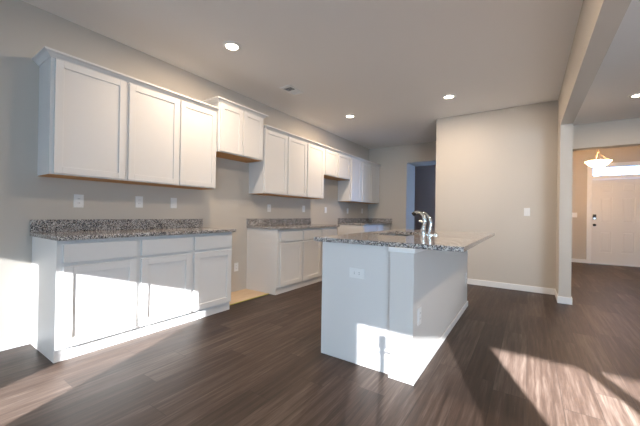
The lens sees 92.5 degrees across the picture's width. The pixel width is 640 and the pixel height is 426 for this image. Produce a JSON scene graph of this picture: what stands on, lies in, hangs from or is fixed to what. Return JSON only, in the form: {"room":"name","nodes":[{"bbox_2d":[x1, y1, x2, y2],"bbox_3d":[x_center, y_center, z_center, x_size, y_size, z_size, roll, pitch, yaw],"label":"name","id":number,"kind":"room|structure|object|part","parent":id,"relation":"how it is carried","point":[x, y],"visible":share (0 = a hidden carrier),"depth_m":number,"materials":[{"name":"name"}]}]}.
{"room":"kitchen","nodes":[
{"label":"kitchen","id":0,"kind":"room"},
{"bbox_2d":[0,0,368,339],"bbox_3d":[-0.999,-0.285,4.644,0.140,2.772,13.530,1,0,34],"label":"wall","id":1,"kind":"structure","parent":0,"point":[25,28],"depth_m":2.81,"materials":[{"name":"beige paint"}]},
{"bbox_2d":[0,333,29,350],"bbox_3d":[-3.528,1.004,0.815,0.013,0.088,4.103,1,0,34],"label":"baseboard","id":2,"kind":"structure","parent":1,"relation":"attached to","point":[21,340],"depth_m":2.43,"materials":[{"name":"white paint"}]},
{"bbox_2d":[74,194,83,207],"bbox_3d":[-2.184,-0.108,2.774,0.008,0.118,0.074,1,0,34],"label":"electrical outlet","id":3,"kind":"object","parent":1,"relation":"attached to","point":[78,199],"visible":1,"depth_m":2.77,"materials":[{"name":"white plastic"}]},
{"bbox_2d":[37,57,126,181],"bbox_3d":[-2.054,-0.755,2.682,0.310,0.911,0.549,1,0,34],"label":"upper cabinet","id":4,"kind":"object","parent":1,"relation":"attached to","point":[82,115],"visible":1,"depth_m":2.54,"materials":[{"name":"white paint"}]},
{"bbox_3d":[-2.077,-0.303,2.692,0.271,0.005,0.541,1,0,34],"label":"panel","id":5,"kind":"part","parent":4,"relation":"part of","materials":[{"name":"brown wood"}]},
{"bbox_2d":[32,46,218,111],"bbox_3d":[-1.773,-1.230,3.062,0.339,0.048,1.578,1,0,34],"label":"crown molding","id":6,"kind":"structure","parent":4,"relation":"on","point":[45,53],"depth_m":2.69,"materials":[{"name":"white paint"}]},
{"bbox_2d":[30,219,202,231],"bbox_3d":[-1.916,0.115,3.160,0.020,0.102,1.597,1,0,34],"label":"backsplash","id":7,"kind":"structure","parent":1,"relation":"attached to","point":[74,224],"depth_m":2.96,"materials":[{"name":"stone"}]},
{"bbox_2d":[135,196,142,207],"bbox_3d":[-1.891,-0.115,3.205,0.008,0.118,0.074,1,0,34],"label":"electrical outlet","id":8,"kind":"object","parent":1,"relation":"attached to","point":[138,199],"visible":1,"depth_m":3.20,"materials":[{"name":"white plastic"}]},
{"bbox_2d":[112,83,216,189],"bbox_3d":[-1.624,-0.746,3.315,0.310,0.911,0.981,1,0,34],"label":"upper cabinet","id":9,"kind":"object","parent":1,"relation":"attached to","point":[171,142],"visible":0.99,"depth_m":3.15,"materials":[{"name":"white paint"}]},
{"bbox_3d":[-1.635,-0.752,3.040,0.019,0.895,0.488,1,0,34],"label":"door","id":10,"kind":"part","parent":9,"relation":"part of","materials":[{"name":"white paint"}]},
{"bbox_3d":[-1.647,-0.294,3.324,0.271,0.005,0.973,1,0,34],"label":"panel","id":11,"kind":"part","parent":9,"relation":"part of","materials":[{"name":"brown wood"}]},
{"bbox_3d":[-1.360,-0.746,3.444,0.019,0.895,0.445,1,0,34],"label":"door","id":12,"kind":"part","parent":9,"relation":"part of","materials":[{"name":"white paint"}]},
{"bbox_2d":[170,198,176,207],"bbox_3d":[-1.678,-0.115,3.516,0.010,0.118,0.074,1,0,34],"label":"light switch","id":13,"kind":"object","parent":1,"relation":"attached to","point":[173,204],"visible":1,"depth_m":3.51,"materials":[{"name":"white plastic"}]},
{"bbox_2d":[202,96,268,162],"bbox_3d":[-1.109,-1.043,4.012,0.372,0.634,0.837,1,0,34],"label":"upper cabinet","id":14,"kind":"object","parent":1,"relation":"attached to","point":[239,128],"visible":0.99,"depth_m":3.87,"materials":[{"name":"white paint"}]},
{"bbox_3d":[-1.090,-1.022,3.778,0.019,0.568,0.338,1,0,34],"label":"door","id":15,"kind":"part","parent":14,"relation":"part of","materials":[{"name":"white paint"}]},
{"bbox_3d":[-1.104,-1.336,4.013,0.372,0.048,0.837,1,0,34],"label":"crown molding","id":16,"kind":"part","parent":14,"relation":"part of","materials":[{"name":"white paint"}]},
{"bbox_3d":[-1.141,-0.728,4.030,0.304,0.005,0.733,1,0,34],"label":"panel","id":17,"kind":"part","parent":14,"relation":"part of","materials":[{"name":"brown wood"}]},
{"bbox_3d":[-0.887,-1.018,4.077,0.019,0.568,0.340,1,0,34],"label":"door","id":18,"kind":"part","parent":14,"relation":"part of","materials":[{"name":"white paint"}]},
{"bbox_2d":[234,263,237,271],"bbox_3d":[-1.170,0.755,4.279,0.008,0.118,0.074,1,0,34],"label":"electrical outlet","id":19,"kind":"object","parent":1,"relation":"attached to","point":[235,264],"visible":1,"depth_m":4.27,"materials":[{"name":"white plastic"}]},
{"bbox_2d":[249,129,287,195],"bbox_3d":[-0.762,-0.728,4.582,0.310,0.911,0.505,1,0,34],"label":"upper cabinet","id":20,"kind":"object","parent":1,"relation":"attached to","point":[268,177],"visible":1,"depth_m":4.43,"materials":[{"name":"white paint"}]},
{"bbox_3d":[-0.785,-0.276,4.591,0.271,0.005,0.497,1,0,34],"label":"panel","id":21,"kind":"part","parent":20,"relation":"part of","materials":[{"name":"brown wood"}]},
{"bbox_3d":[-0.642,-0.731,4.499,0.019,0.895,0.474,1,0,34],"label":"door","id":22,"kind":"part","parent":20,"relation":"part of","materials":[{"name":"white paint"}]},
{"bbox_2d":[264,125,380,166],"bbox_3d":[0.364,-1.186,5.956,0.060,0.048,4.026,1,0,34],"label":"crown molding","id":23,"kind":"structure","parent":20,"relation":"on","point":[268,127],"depth_m":5.25,"materials":[{"name":"white paint"}]},
{"bbox_2d":[267,204,270,211],"bbox_3d":[-0.798,-0.075,4.812,0.008,0.118,0.074,1,0,34],"label":"electrical outlet","id":24,"kind":"object","parent":1,"relation":"attached to","point":[268,205],"visible":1,"depth_m":4.80,"materials":[{"name":"white plastic"}]},
{"bbox_2d":[247,218,310,225],"bbox_3d":[-0.614,0.142,5.073,0.020,0.102,1.566,1,0,34],"label":"backsplash","id":25,"kind":"structure","parent":1,"relation":"attached to","point":[250,222],"depth_m":4.97,"materials":[{"name":"stone"}]},
{"bbox_2d":[279,137,323,198],"bbox_3d":[-0.333,-0.719,5.213,0.310,0.911,1.020,1,0,34],"label":"upper cabinet","id":26,"kind":"object","parent":1,"relation":"attached to","point":[305,161],"visible":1,"depth_m":5.07,"materials":[{"name":"white paint"}]},
{"bbox_3d":[-0.358,-0.725,4.917,0.019,0.895,0.466,1,0,34],"label":"door","id":27,"kind":"part","parent":26,"relation":"part of","materials":[{"name":"white paint"}]},
{"bbox_3d":[-0.356,-0.267,5.222,0.271,0.005,1.012,1,0,34],"label":"panel","id":28,"kind":"part","parent":26,"relation":"part of","materials":[{"name":"brown wood"}]},
{"bbox_3d":[-0.072,-0.719,5.338,0.019,0.895,0.480,1,0,34],"label":"door","id":29,"kind":"part","parent":26,"relation":"part of","materials":[{"name":"white paint"}]},
{"bbox_2d":[324,149,349,180],"bbox_3d":[0.237,-0.926,6.047,0.310,0.473,0.996,1,0,34],"label":"upper cabinet","id":30,"kind":"object","parent":1,"relation":"attached to","point":[336,165],"visible":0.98,"depth_m":5.92,"materials":[{"name":"white paint"}]},
{"bbox_3d":[0.216,-0.932,5.757,0.019,0.457,0.420,1,0,34],"label":"door","id":31,"kind":"part","parent":30,"relation":"part of","materials":[{"name":"white paint"}]},
{"bbox_3d":[0.217,-0.693,6.057,0.271,0.005,0.988,1,0,34],"label":"panel","id":32,"kind":"part","parent":30,"relation":"part of","materials":[{"name":"brown wood"}]},
{"bbox_3d":[0.483,-0.926,6.150,0.019,0.457,0.460,1,0,34],"label":"door","id":33,"kind":"part","parent":30,"relation":"part of","materials":[{"name":"white paint"}]},
{"bbox_2d":[338,158,360,201],"bbox_3d":[0.657,-0.699,6.669,0.310,0.911,0.510,1,0,34],"label":"upper cabinet","id":34,"kind":"object","parent":1,"relation":"attached to","point":[348,190],"visible":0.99,"depth_m":6.50,"materials":[{"name":"white paint"}]},
{"bbox_3d":[0.773,-0.701,6.581,0.019,0.895,0.415,1,0,34],"label":"door","id":35,"kind":"part","parent":34,"relation":"part of","materials":[{"name":"white paint"}]},
{"bbox_2d":[338,218,367,222],"bbox_3d":[0.802,0.172,7.155,0.020,0.102,1.478,1,0,34],"label":"backsplash","id":36,"kind":"structure","parent":1,"relation":"attached to","point":[340,220],"depth_m":7.02,"materials":[{"name":"stone"}]},
{"bbox_2d":[351,161,379,203],"bbox_3d":[1.081,-0.690,7.292,0.310,0.911,0.998,1,0,34],"label":"upper cabinet","id":37,"kind":"object","parent":1,"relation":"attached to","point":[369,173],"visible":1,"depth_m":7.14,"materials":[{"name":"white paint"}]},
{"bbox_3d":[1.067,-0.695,7.013,0.019,0.895,0.420,1,0,34],"label":"door","id":38,"kind":"part","parent":37,"relation":"part of","materials":[{"name":"white paint"}]},
{"bbox_3d":[1.334,-0.689,7.405,0.019,0.895,0.450,1,0,34],"label":"door","id":39,"kind":"part","parent":37,"relation":"part of","materials":[{"name":"white paint"}]},
{"bbox_2d":[0,262,639,425],"bbox_3d":[2.498,1.204,2.245,8.651,0.120,13.530,1,0,34],"label":"floor","id":40,"kind":"structure","parent":0,"point":[512,357],"depth_m":2.12,"materials":[{"name":"brown wood"}]},
{"bbox_2d":[30,237,138,362],"bbox_3d":[-1.964,0.637,2.575,0.608,0.882,0.556,1,0,34],"label":"base cabinet","id":41,"kind":"object","parent":40,"relation":"on","point":[84,293],"visible":0.99,"depth_m":2.36,"materials":[{"name":"white paint"}]},
{"bbox_3d":[-1.717,0.686,2.416,0.019,0.586,0.500,1,0,34],"label":"door","id":42,"kind":"part","parent":41,"relation":"part of","materials":[{"name":"white paint"}]},
{"bbox_3d":[-1.711,0.298,2.417,0.019,0.138,0.500,1,0,34],"label":"drawer","id":43,"kind":"part","parent":41,"relation":"part of","materials":[{"name":"white paint"}]},
{"bbox_2d":[30,219,235,240],"bbox_3d":[-1.660,0.134,2.986,0.639,0.134,1.597,1,0,34],"label":"countertop","id":44,"kind":"structure","parent":41,"relation":"on","point":[74,229],"depth_m":2.83,"materials":[{"name":"grey stone"}]},
{"bbox_2d":[136,234,191,337],"bbox_3d":[-1.664,0.643,3.017,0.608,0.882,0.512,1,0,34],"label":"base cabinet","id":45,"kind":"object","parent":40,"relation":"on","point":[164,262],"visible":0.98,"depth_m":2.82,"materials":[{"name":"white paint"}]},
{"bbox_3d":[-1.420,0.693,2.853,0.019,0.586,0.474,1,0,34],"label":"door","id":46,"kind":"part","parent":45,"relation":"part of","materials":[{"name":"white paint"}]},
{"bbox_3d":[-1.414,0.305,2.854,0.019,0.138,0.474,1,0,34],"label":"drawer","id":47,"kind":"part","parent":45,"relation":"part of","materials":[{"name":"white paint"}]},
{"bbox_2d":[190,232,231,320],"bbox_3d":[-1.381,0.649,3.433,0.608,0.882,0.495,1,0,34],"label":"base cabinet","id":48,"kind":"object","parent":40,"relation":"on","point":[211,252],"visible":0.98,"depth_m":3.24,"materials":[{"name":"white paint"}]},
{"bbox_3d":[-1.138,0.699,3.268,0.019,0.586,0.460,1,0,34],"label":"door","id":49,"kind":"part","parent":48,"relation":"part of","materials":[{"name":"white paint"}]},
{"bbox_3d":[-1.132,0.310,3.269,0.019,0.138,0.460,1,0,34],"label":"drawer","id":50,"kind":"part","parent":48,"relation":"part of","materials":[{"name":"white paint"}]},
{"bbox_2d":[229,289,268,305],"bbox_3d":[-1.095,1.094,3.998,0.456,0.006,0.755,1,0,34],"label":"plywood panel","id":51,"kind":"object","parent":40,"relation":"on","point":[239,296],"visible":0.61,"depth_m":4.07,"materials":[{"name":"yellow wood"}]},
{"bbox_2d":[246,228,301,294],"bbox_3d":[-0.659,0.665,4.494,0.608,0.882,0.539,1,0,34],"label":"base cabinet","id":52,"kind":"object","parent":40,"relation":"on","point":[274,257],"visible":0.99,"depth_m":4.28,"materials":[{"name":"white paint"}]},
{"bbox_3d":[-0.407,0.714,4.342,0.019,0.586,0.469,1,0,34],"label":"door","id":53,"kind":"part","parent":52,"relation":"part of","materials":[{"name":"white paint"}]},
{"bbox_3d":[-0.401,0.326,4.344,0.019,0.138,0.469,1,0,34],"label":"drawer","id":54,"kind":"part","parent":52,"relation":"part of","materials":[{"name":"white paint"}]},
{"bbox_2d":[300,227,336,286],"bbox_3d":[-0.226,0.674,5.131,0.608,0.882,1.002,1,0,34],"label":"base cabinet","id":55,"kind":"object","parent":40,"relation":"on","point":[312,250],"visible":0.38,"depth_m":4.77,"materials":[{"name":"white paint"}]},
{"bbox_2d":[247,218,339,229],"bbox_3d":[-0.358,0.162,4.899,0.639,0.134,1.566,1,0,34],"label":"countertop","id":56,"kind":"structure","parent":55,"relation":"on","point":[289,223],"depth_m":4.78,"materials":[{"name":"grey stone"}]},
{"bbox_3d":[-0.125,0.720,4.756,0.019,0.586,0.459,1,0,34],"label":"door","id":57,"kind":"part","parent":55,"relation":"part of","materials":[{"name":"white paint"}]},
{"bbox_3d":[-0.119,0.332,4.758,0.019,0.138,0.459,1,0,34],"label":"drawer","id":58,"kind":"part","parent":55,"relation":"part of","materials":[{"name":"white paint"}]},
{"bbox_3d":[0.156,0.726,5.169,0.019,0.586,0.460,1,0,34],"label":"door","id":59,"kind":"part","parent":55,"relation":"part of","materials":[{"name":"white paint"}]},
{"bbox_3d":[0.162,0.338,5.171,0.019,0.138,0.460,1,0,34],"label":"drawer","id":60,"kind":"part","parent":55,"relation":"part of","materials":[{"name":"white paint"}]},
{"bbox_2d":[338,225,377,234],"bbox_3d":[0.830,0.696,6.683,0.608,0.882,0.720,1,0,34],"label":"base cabinet","id":61,"kind":"object","parent":40,"relation":"on","point":[343,229],"visible":0.16,"depth_m":6.41,"materials":[{"name":"white paint"}]},
{"bbox_3d":[1.080,0.357,6.521,0.019,0.138,0.675,1,0,34],"label":"drawer","id":62,"kind":"part","parent":61,"relation":"part of","materials":[{"name":"white paint"}]},
{"bbox_2d":[377,224,389,230],"bbox_3d":[1.248,0.705,7.298,0.608,0.882,0.768,1,0,34],"label":"base cabinet","id":63,"kind":"object","parent":40,"relation":"on","point":[386,226],"visible":0.06,"depth_m":7.12,"materials":[{"name":"white paint"}]},
{"bbox_2d":[338,218,391,225],"bbox_3d":[1.063,0.192,6.990,0.639,0.134,1.499,1,0,34],"label":"countertop","id":64,"kind":"structure","parent":63,"relation":"on","point":[341,221],"depth_m":7.18,"materials":[{"name":"grey stone"}]},
{"bbox_2d":[321,234,467,385],"bbox_3d":[0.908,0.683,3.082,0.749,0.882,2.170,1,0,34],"label":"kitchen island","id":65,"kind":"object","parent":40,"relation":"on","point":[370,322],"visible":0.85,"depth_m":2.24,"materials":[{"name":"white paint"}]},
{"bbox_3d":[0.257,0.670,2.278,0.575,0.882,0.018,1,0,34],"label":"panel","id":66,"kind":"part","parent":65,"relation":"part of","materials":[{"name":"white paint"}]},
{"bbox_2d":[349,267,363,278],"bbox_3d":[0.271,0.443,2.256,0.122,0.074,0.008,1,0,34],"label":"electrical outlet","id":67,"kind":"object","parent":65,"relation":"attached to","point":[353,272],"visible":1,"depth_m":2.25,"materials":[{"name":"white plastic"}]},
{"bbox_2d":[314,229,494,251],"bbox_3d":[0.981,0.225,2.985,1.096,0.032,2.045,1,0,34],"label":"island countertop","id":68,"kind":"structure","parent":65,"relation":"on","point":[455,241],"depth_m":2.38,"materials":[{"name":"grey stone"}]},
{"bbox_2d":[391,234,410,235],"bbox_3d":[0.818,0.331,3.128,0.388,0.182,0.748,1,0,34],"label":"sink","id":69,"kind":"object","parent":68,"relation":"in","point":[391,234],"visible":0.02,"depth_m":3.49,"materials":[{"name":"silver metal"}]},
{"bbox_2d":[411,211,437,235],"bbox_3d":[0.995,0.094,2.910,0.247,0.230,0.079,1,0,20],"label":"kitchen faucet","id":70,"kind":"object","parent":68,"relation":"on","point":[424,222],"visible":0.99,"depth_m":2.89,"materials":[{"name":"silver metal"}]},
{"bbox_3d":[0.961,0.073,2.926,0.117,0.188,0.039,1,0,34],"label":"spout","id":71,"kind":"part","parent":70,"relation":"part of","materials":[{"name":"silver metal"}]},
{"bbox_3d":[1.021,0.094,2.914,0.096,0.217,0.033,1,0,34],"label":"handle","id":72,"kind":"part","parent":70,"relation":"part of","materials":[{"name":"silver metal"}]},
{"bbox_3d":[1.145,0.260,2.921,0.182,0.030,2.156,1,0,34],"label":"cap trim","id":73,"kind":"part","parent":65,"relation":"part of","materials":[{"name":"white paint"}]},
{"bbox_2d":[417,306,421,325],"bbox_3d":[0.682,0.706,2.098,0.008,0.118,0.074,1,0,34],"label":"electrical outlet","id":74,"kind":"object","parent":65,"relation":"attached to","point":[420,307],"visible":1,"depth_m":2.08,"materials":[{"name":"white plastic"}]},
{"bbox_3d":[1.140,1.095,2.918,0.174,0.062,2.170,1,0,34],"label":"baseboard","id":75,"kind":"part","parent":65,"relation":"part of","materials":[{"name":"white paint"}]},
{"bbox_2d":[22,0,639,150],"bbox_3d":[2.541,-1.687,2.256,8.651,0.120,13.530,1,0,34],"label":"ceiling","id":76,"kind":"structure","parent":0,"point":[390,65],"depth_m":3.15,"materials":[{"name":"white paint"}]},
{"bbox_2d":[222,41,241,51],"bbox_3d":[-0.883,-1.671,3.076,0.190,0.010,0.190,1,0,34],"label":"recessed light","id":77,"kind":"object","parent":76,"relation":"in","point":[233,46],"visible":1,"depth_m":3.07,"materials":[{"name":"white plastic"}]},
{"bbox_2d":[280,85,303,95],"bbox_3d":[-0.378,-1.658,4.152,0.180,0.012,0.310,1,0,34],"label":"ceiling vent","id":78,"kind":"object","parent":76,"relation":"in","point":[290,89],"visible":1,"depth_m":4.14,"materials":[{"name":"white plastic"}]},
{"bbox_2d":[344,114,354,117],"bbox_3d":[0.509,-1.641,5.202,0.190,0.010,0.190,1,0,34],"label":"recessed light","id":79,"kind":"object","parent":76,"relation":"in","point":[347,115],"visible":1,"depth_m":5.20,"materials":[{"name":"white plastic"}]},
{"bbox_2d":[442,94,455,99],"bbox_3d":[1.805,-1.625,4.290,0.190,0.010,0.190,1,0,34],"label":"recessed light","id":80,"kind":"object","parent":76,"relation":"in","point":[448,96],"visible":1,"depth_m":4.28,"materials":[{"name":"white plastic"}]},
{"bbox_2d":[585,149,611,167],"bbox_3d":[5.780,-1.248,6.367,0.420,0.626,0.420,1,0,34],"label":"pendant lamp","id":81,"kind":"object","parent":76,"relation":"hanging from","point":[594,163],"visible":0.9,"depth_m":6.28,"materials":[{"name":"white glass"}]},
{"bbox_3d":[5.777,-1.009,6.366,0.420,0.129,0.420,1,0,34],"label":"lamp shade","id":82,"kind":"part","parent":81,"relation":"part of","materials":[{"name":"white glass"}]},
{"bbox_2d":[628,93,639,97],"bbox_3d":[4.294,-1.588,4.139,0.190,0.010,0.190,1,0,34],"label":"recessed light","id":83,"kind":"object","parent":76,"relation":"in","point":[636,95],"visible":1,"depth_m":4.16,"materials":[{"name":"white plastic"}]},
{"bbox_2d":[414,165,435,229],"bbox_3d":[3.961,-0.195,8.521,3.702,2.772,0.140,1,0,34],"label":"wall","id":84,"kind":"structure","parent":0,"point":[425,176],"depth_m":9.03,"materials":[{"name":"beige paint"}]},
{"bbox_2d":[435,100,557,288],"bbox_3d":[3.141,-0.219,5.502,1.662,2.772,1.634,1,0,34],"label":"wall","id":85,"kind":"structure","parent":0,"point":[494,165],"depth_m":4.72,"materials":[{"name":"beige paint"}]},
{"bbox_2d":[467,278,554,294],"bbox_3d":[3.112,1.123,5.495,1.675,0.088,1.647,1,0,34],"label":"baseboard","id":86,"kind":"structure","parent":85,"relation":"attached to","point":[535,289],"depth_m":4.63,"materials":[{"name":"white paint"}]},
{"bbox_2d":[524,208,529,215],"bbox_3d":[3.074,-0.015,4.551,0.074,0.118,0.010,1,0,34],"label":"light switch","id":87,"kind":"object","parent":85,"relation":"attached to","point":[526,210],"visible":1,"depth_m":4.55,"materials":[{"name":"white plastic"}]},
{"bbox_2d":[368,118,639,229],"bbox_3d":[4.867,-0.192,5.703,8.371,2.772,0.640,1,0,34],"label":"wall","id":88,"kind":"structure","parent":0,"point":[398,163],"depth_m":7.29,"materials":[{"name":"beige paint"}]},
{"bbox_2d":[368,218,391,222],"bbox_3d":[1.480,0.184,7.601,0.639,0.102,0.020,1,0,34],"label":"backsplash","id":89,"kind":"structure","parent":88,"relation":"attached to","point":[382,220],"depth_m":7.58,"materials":[{"name":"stone"}]},
{"bbox_2d":[556,0,631,297],"bbox_3d":[2.172,-0.246,2.487,0.126,2.772,13.250,1,0,34],"label":"wall","id":90,"kind":"structure","parent":0,"point":[599,21],"depth_m":3.07,"materials":[{"name":"beige paint"}]},
{"bbox_2d":[555,289,571,304],"bbox_3d":[4.497,1.145,5.929,0.152,0.088,4.885,1,0,34],"label":"baseboard","id":91,"kind":"structure","parent":90,"relation":"attached to","point":[564,300],"depth_m":3.92,"materials":[{"name":"white paint"}]},
{"bbox_2d":[572,146,639,258],"bbox_3d":[7.867,-0.143,6.710,4.543,2.772,0.140,1,0,34],"label":"wall","id":92,"kind":"structure","parent":0,"point":[622,154],"depth_m":7.57,"materials":[{"name":"beige paint"}]},
{"bbox_2d":[571,258,585,262],"bbox_3d":[7.804,1.198,6.641,4.543,0.088,0.013,1,0,34],"label":"baseboard","id":93,"kind":"structure","parent":92,"relation":"attached to","point":[572,260],"depth_m":7.58,"materials":[{"name":"white paint"}]},
{"bbox_2d":[586,161,639,262],"bbox_3d":[7.029,0.021,7.267,1.083,2.423,0.158,1,0,34],"label":"trim","id":94,"kind":"structure","parent":92,"relation":"attached to","point":[590,178],"depth_m":7.47,"materials":[{"name":"white paint"}]},
{"bbox_2d":[591,263,638,266],"bbox_3d":[6.987,1.227,7.228,0.913,0.011,0.080,1,0,34],"label":"threshold","id":95,"kind":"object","parent":92,"relation":"attached to","point":[591,263],"depth_m":7.22,"materials":[{"name":"silver metal"}]},
{"bbox_2d":[591,178,639,266],"bbox_3d":[6.990,0.210,7.213,0.905,2.020,0.105,1,0,34],"label":"door","id":96,"kind":"structure","parent":92,"relation":"in","point":[615,209],"depth_m":7.23,"materials":[{"name":"white paint"}]},
{"bbox_2d":[592,165,639,176],"bbox_3d":[7.038,-0.994,7.262,0.913,0.223,0.040,1,0,34],"label":"window","id":97,"kind":"structure","parent":92,"relation":"in","point":[631,165],"depth_m":7.26,"materials":[{"name":"white paint"}]}
]}

